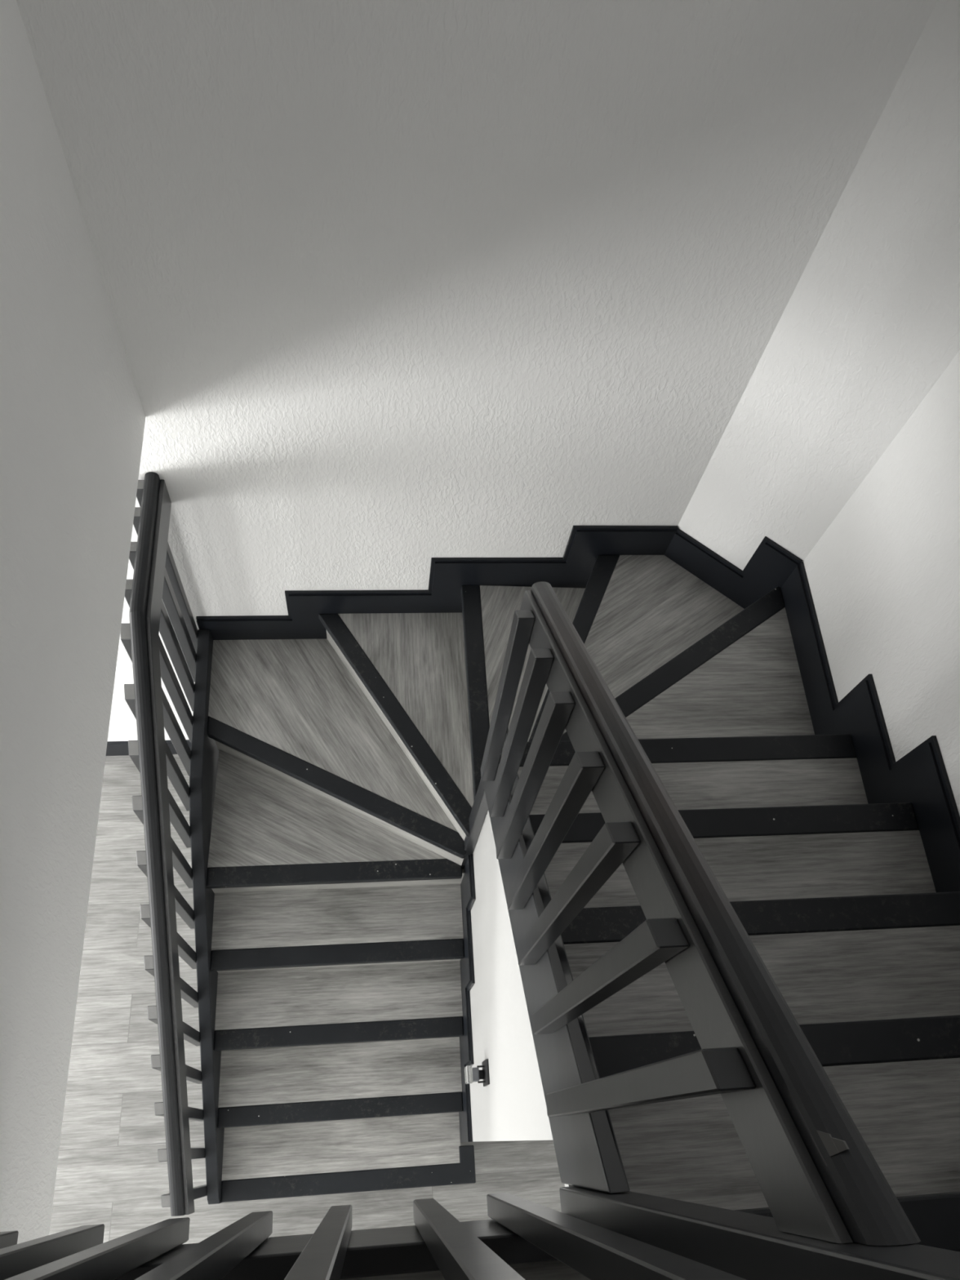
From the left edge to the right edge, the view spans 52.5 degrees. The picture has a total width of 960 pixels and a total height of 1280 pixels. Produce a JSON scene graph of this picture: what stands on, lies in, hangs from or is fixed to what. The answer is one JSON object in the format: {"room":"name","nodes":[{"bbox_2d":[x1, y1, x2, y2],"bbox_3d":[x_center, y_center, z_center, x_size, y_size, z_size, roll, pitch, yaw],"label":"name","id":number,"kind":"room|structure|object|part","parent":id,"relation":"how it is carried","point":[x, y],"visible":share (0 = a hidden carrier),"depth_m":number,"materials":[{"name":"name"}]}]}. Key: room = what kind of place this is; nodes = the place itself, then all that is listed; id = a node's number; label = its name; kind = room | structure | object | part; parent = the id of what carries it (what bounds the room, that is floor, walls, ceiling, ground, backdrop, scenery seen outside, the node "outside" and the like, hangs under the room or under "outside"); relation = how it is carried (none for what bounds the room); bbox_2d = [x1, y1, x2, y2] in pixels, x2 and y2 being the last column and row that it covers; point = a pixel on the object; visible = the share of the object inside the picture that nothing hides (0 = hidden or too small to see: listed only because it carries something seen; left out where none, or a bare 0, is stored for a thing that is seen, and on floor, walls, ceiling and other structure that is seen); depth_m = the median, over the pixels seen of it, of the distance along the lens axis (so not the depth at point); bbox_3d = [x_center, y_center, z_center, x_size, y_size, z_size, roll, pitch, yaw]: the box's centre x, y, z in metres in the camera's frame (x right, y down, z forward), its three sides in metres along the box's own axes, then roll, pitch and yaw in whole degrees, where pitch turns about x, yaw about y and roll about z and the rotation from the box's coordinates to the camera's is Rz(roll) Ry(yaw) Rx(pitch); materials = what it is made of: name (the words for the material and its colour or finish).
{"room":"stairwell","nodes":[
{"label":"stairwell","id":0,"kind":"room"},
{"bbox_2d":[0,0,145,1244],"bbox_3d":[-0.635,0.692,0.121,0.160,3.011,4.365,-1,63,-7],"label":"wall","id":1,"kind":"structure","parent":0,"point":[73,416],"depth_m":1.67,"materials":[{"name":"white paint"}]},
{"bbox_2d":[115,1219,558,1279],"bbox_3d":[-0.273,0.846,1.332,0.839,0.280,0.033,-1,63,-7],"label":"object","id":2,"kind":"structure","parent":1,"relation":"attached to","point":[372,1252],"depth_m":1.23,"materials":[{"name":"black paint"}]},
{"bbox_2d":[48,754,564,1244],"bbox_3d":[-1.545,2.474,3.493,4.824,0.080,4.365,-1,63,-7],"label":"floor","id":3,"kind":"structure","parent":0,"point":[109,1172],"depth_m":3.83,"materials":[{"name":"grey wood"}]},
{"bbox_2d":[189,555,959,1251],"bbox_3d":[0.002,0.677,2.943,1.848,2.900,1.868,-1,63,-7],"label":"staircase","id":4,"kind":"structure","parent":3,"relation":"on","point":[336,820],"depth_m":3.13,"materials":[{"name":"grey laminate"}]},
{"bbox_2d":[120,471,207,1216],"bbox_3d":[-0.944,0.808,3.119,0.074,2.002,1.817,-1,63,-7],"label":"balustrade","id":5,"kind":"object","parent":4,"relation":"attached to","point":[156,597],"visible":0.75,"depth_m":2.73,"materials":[{"name":"black paint"}]},
{"bbox_3d":[-0.900,0.635,2.784,0.038,1.242,1.817,-1,63,-7],"label":"handrail","id":6,"kind":"part","parent":5,"relation":"part of","materials":[{"name":"black paint"}]},
{"bbox_3d":[-0.895,0.667,2.848,0.036,1.314,1.817,-1,63,-7],"label":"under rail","id":7,"kind":"part","parent":5,"relation":"part of","materials":[{"name":"black paint"}]},
{"bbox_3d":[-0.007,0.536,2.981,0.031,1.300,0.055,-1,63,-7],"label":"newel post","id":8,"kind":"part","parent":4,"relation":"part of","materials":[{"name":"black paint"}]},
{"bbox_2d":[480,581,920,1245],"bbox_3d":[0.143,0.296,1.560,0.082,1.582,1.029,-1,63,-7],"label":"balustrade","id":9,"kind":"object","parent":4,"relation":"attached to","point":[817,1176],"visible":1,"depth_m":1.04,"materials":[{"name":"black paint"}]},
{"bbox_2d":[339,1260,589,1279],"bbox_3d":[0.286,1.993,0.806,1.801,0.230,2.555,-1,63,-7],"label":"floor","id":10,"kind":"structure","parent":0,"point":[555,1269],"depth_m":1.26,"materials":[{"name":"grey laminate"}]},
{"bbox_2d":[0,1186,959,1279],"bbox_3d":[-0.192,0.585,0.854,0.904,1.420,0.082,-1,63,-7],"label":"balustrade","id":11,"kind":"object","parent":10,"relation":"on","point":[599,1235],"visible":0.94,"depth_m":0.90,"materials":[{"name":"black paint"}]},
{"bbox_3d":[0.227,0.573,0.906,0.060,1.420,0.066,-1,63,-7],"label":"newel post","id":12,"kind":"part","parent":11,"relation":"part of","materials":[{"name":"black paint"}]},
{"bbox_2d":[16,0,937,741],"bbox_3d":[-1.559,-0.764,2.107,4.545,5.370,0.140,-1,63,-7],"label":"wall","id":13,"kind":"structure","parent":0,"point":[393,286],"depth_m":2.03,"materials":[{"name":"white paint"}]},
{"bbox_2d":[106,739,219,755],"bbox_3d":[-2.597,0.500,4.273,2.960,0.140,0.015,-1,63,-7],"label":"baseboard","id":14,"kind":"structure","parent":13,"relation":"attached to","point":[113,748],"depth_m":4.37,"materials":[{"name":"black paint"}]},
{"bbox_2d":[195,525,677,639],"bbox_3d":[-0.204,-0.108,3.411,1.556,1.025,0.015,-1,63,-7],"label":"baseboard","id":15,"kind":"structure","parent":13,"relation":"attached to","point":[447,575],"depth_m":3.27,"materials":[{"name":"black paint"}]},
{"bbox_2d":[469,809,552,1141],"bbox_3d":[0.066,1.012,2.969,0.099,2.500,0.913,-1,63,-7],"label":"wall","id":16,"kind":"structure","parent":0,"point":[512,1107],"depth_m":2.68,"materials":[{"name":"white paint"}]},
{"bbox_2d":[458,853,475,1142],"bbox_3d":[-0.054,1.340,3.539,0.015,1.030,0.862,-1,63,-7],"label":"baseboard","id":17,"kind":"structure","parent":16,"relation":"attached to","point":[468,883],"depth_m":3.41,"materials":[{"name":"black paint"}]},
{"bbox_2d":[464,1058,489,1086],"bbox_3d":[-0.011,1.314,2.952,0.066,0.120,0.070,-1,63,-7],"label":"wall lamp","id":18,"kind":"object","parent":16,"relation":"attached to","point":[472,1075],"visible":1,"depth_m":2.93,"materials":[{"name":"grey metal"}]},
{"bbox_3d":[-0.035,1.318,2.950,0.020,0.055,0.049,-1,63,-7],"label":"lamp glass","id":19,"kind":"part","parent":18,"relation":"part of","materials":[{"name":"white glass"}]},
{"bbox_3d":[0.018,1.314,2.955,0.008,0.120,0.070,-1,63,-7],"label":"plate","id":20,"kind":"part","parent":18,"relation":"part of","materials":[{"name":"grey metal"}]},
{"bbox_2d":[677,0,959,570],"bbox_3d":[0.889,-0.667,2.329,0.385,5.370,0.140,36,65,12],"label":"wall","id":21,"kind":"structure","parent":0,"point":[870,323],"depth_m":2.19,"materials":[{"name":"white paint"}]},
{"bbox_2d":[664,528,802,608],"bbox_3d":[0.749,-0.182,3.134,0.369,0.655,0.015,36,65,12],"label":"baseboard","id":22,"kind":"structure","parent":21,"relation":"attached to","point":[771,565],"depth_m":3.03,"materials":[{"name":"black paint"}]},
{"bbox_2d":[803,350,959,815],"bbox_3d":[1.194,1.317,1.337,0.140,5.370,4.125,-1,63,-7],"label":"wall","id":23,"kind":"structure","parent":0,"point":[883,578],"depth_m":2.28,"materials":[{"name":"white paint"}]},
{"bbox_2d":[780,561,959,892],"bbox_3d":[1.080,1.492,1.657,0.015,1.418,4.118,-1,63,-7],"label":"baseboard","id":24,"kind":"structure","parent":23,"relation":"attached to","point":[920,778],"depth_m":2.40,"materials":[{"name":"black paint"}]}
]}

